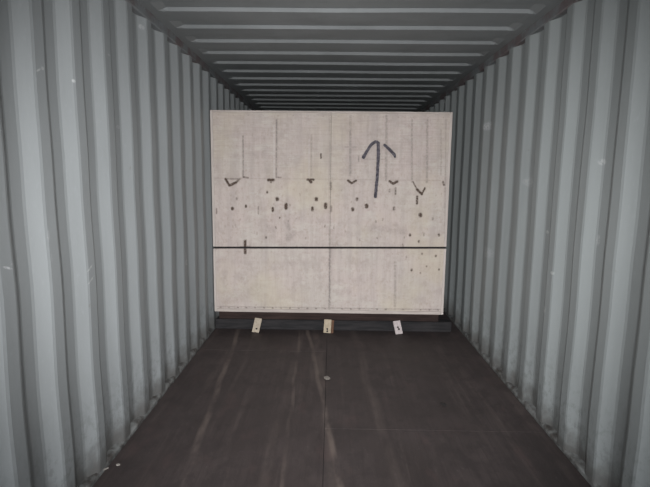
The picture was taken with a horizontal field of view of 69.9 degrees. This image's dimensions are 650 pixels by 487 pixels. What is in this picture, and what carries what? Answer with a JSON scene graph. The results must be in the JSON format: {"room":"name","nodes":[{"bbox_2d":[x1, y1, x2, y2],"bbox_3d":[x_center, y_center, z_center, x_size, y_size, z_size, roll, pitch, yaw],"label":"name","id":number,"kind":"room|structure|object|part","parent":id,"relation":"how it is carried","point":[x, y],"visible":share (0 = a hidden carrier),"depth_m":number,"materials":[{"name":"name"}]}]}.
{"room":"shipping container interior","nodes":[
{"label":"shipping container interior","id":0,"kind":"room"},
{"bbox_2d":[0,0,251,486],"bbox_3d":[-1.062,-0.282,3.763,0.045,2.380,14.389,1,8,1],"label":"wall","id":1,"kind":"structure","parent":0,"point":[107,267],"depth_m":2.17,"materials":[{"name":"metal"}]},
{"bbox_2d":[79,326,215,486],"bbox_3d":[-1.095,0.932,3.932,0.081,0.188,14.500,1,8,1],"label":"baseboard","id":2,"kind":"structure","parent":1,"relation":"attached to","point":[116,448],"depth_m":2.69,"materials":[{"name":"metal"}]},
{"bbox_2d":[125,0,255,109],"bbox_3d":[-1.065,-1.469,3.597,0.079,0.062,14.500,1,8,1],"label":"trim","id":3,"kind":"structure","parent":1,"relation":"attached to","point":[138,8],"depth_m":3.27,"materials":[{"name":"metal"}]},
{"bbox_2d":[93,311,590,486],"bbox_3d":[0.114,0.966,3.920,2.336,0.150,14.500,1,8,1],"label":"floor","id":4,"kind":"structure","parent":0,"point":[249,408],"depth_m":2.76,"materials":[{"name":"black wood"}]},
{"bbox_3d":[-0.536,1.071,2.681,1.064,0.028,2.397,1,8,1],"label":"panel","id":5,"kind":"part","parent":4,"relation":"part of","materials":[{"name":"brown wood"}]},
{"bbox_2d":[252,318,261,332],"bbox_3d":[-0.636,0.763,4.351,0.068,0.117,0.108,2,8,12],"label":"cleat","id":6,"kind":"object","parent":4,"relation":"on","point":[257,322],"visible":1,"depth_m":4.34,"materials":[{"name":"beige wood"}]},
{"bbox_3d":[-0.502,0.739,5.058,1.064,0.028,2.397,1,8,1],"label":"panel","id":7,"kind":"part","parent":4,"relation":"part of","materials":[{"name":"brown wood"}]},
{"bbox_2d":[323,319,333,332],"bbox_3d":[0.035,0.772,4.350,0.099,0.114,0.088,1,8,1],"label":"cleat","id":8,"kind":"object","parent":4,"relation":"on","point":[328,324],"visible":1,"depth_m":4.34,"materials":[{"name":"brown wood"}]},
{"bbox_2d":[210,110,452,321],"bbox_3d":[0.058,-0.325,5.353,2.130,2.010,2.300,1,8,1],"label":"wooden crate","id":9,"kind":"object","parent":4,"relation":"on","point":[317,215],"visible":1,"depth_m":4.20,"materials":[{"name":"beige wood"}]},
{"bbox_3d":[-0.473,-0.559,4.179,1.046,1.197,0.018,1,8,1],"label":"plywood panel","id":10,"kind":"part","parent":9,"relation":"part of","materials":[{"name":"beige wood"}]},
{"bbox_3d":[-0.483,0.325,4.303,1.046,0.576,0.018,1,8,1],"label":"plywood panel","id":11,"kind":"part","parent":9,"relation":"part of","materials":[{"name":"beige wood"}]},
{"bbox_3d":[0.560,0.332,4.289,1.038,0.589,0.018,1,8,1],"label":"plywood panel","id":12,"kind":"part","parent":9,"relation":"part of","materials":[{"name":"beige wood"}]},
{"bbox_3d":[0.570,-0.552,4.165,1.038,1.184,0.018,1,8,1],"label":"plywood panel","id":13,"kind":"part","parent":9,"relation":"part of","materials":[{"name":"beige wood"}]},
{"bbox_2d":[216,316,451,331],"bbox_3d":[0.078,0.769,4.443,2.230,0.096,0.100,1,8,1],"label":"beam","id":14,"kind":"structure","parent":4,"relation":"on","point":[443,325],"depth_m":4.39,"materials":[{"name":"black wood"}]},
{"bbox_2d":[393,320,402,333],"bbox_3d":[0.680,0.781,4.343,0.070,0.112,0.098,-2,8,-16],"label":"cleat","id":15,"kind":"object","parent":4,"relation":"on","point":[397,324],"visible":1,"depth_m":4.33,"materials":[{"name":"beige wood"}]},
{"bbox_3d":[0.647,0.920,3.855,1.264,0.028,2.397,1,8,1],"label":"panel","id":16,"kind":"part","parent":4,"relation":"part of","materials":[{"name":"brown wood"}]},
{"bbox_3d":[0.613,1.251,1.478,1.264,0.028,2.397,1,8,1],"label":"panel","id":17,"kind":"part","parent":4,"relation":"part of","materials":[{"name":"brown wood"}]},
{"bbox_2d":[138,0,563,111],"bbox_3d":[0.141,-1.486,3.577,2.400,0.031,14.508,1,8,1],"label":"ceiling","id":18,"kind":"structure","parent":0,"point":[278,55],"depth_m":3.35,"materials":[{"name":"paint"}]},
{"bbox_2d":[425,0,649,486],"bbox_3d":[1.317,-0.251,3.728,0.045,2.380,14.390,1,8,1],"label":"wall","id":19,"kind":"structure","parent":0,"point":[547,267],"depth_m":2.49,"materials":[{"name":"metal"}]},
{"bbox_2d":[419,0,581,111],"bbox_3d":[1.346,-1.439,3.567,0.079,0.062,14.500,1,8,1],"label":"trim","id":20,"kind":"structure","parent":19,"relation":"attached to","point":[560,10],"depth_m":3.19,"materials":[{"name":"metal"}]},
{"bbox_2d":[443,307,602,486],"bbox_3d":[1.323,0.963,3.902,0.081,0.188,14.500,1,8,1],"label":"baseboard","id":21,"kind":"structure","parent":19,"relation":"attached to","point":[578,463],"depth_m":2.86,"materials":[{"name":"metal"}]}
]}

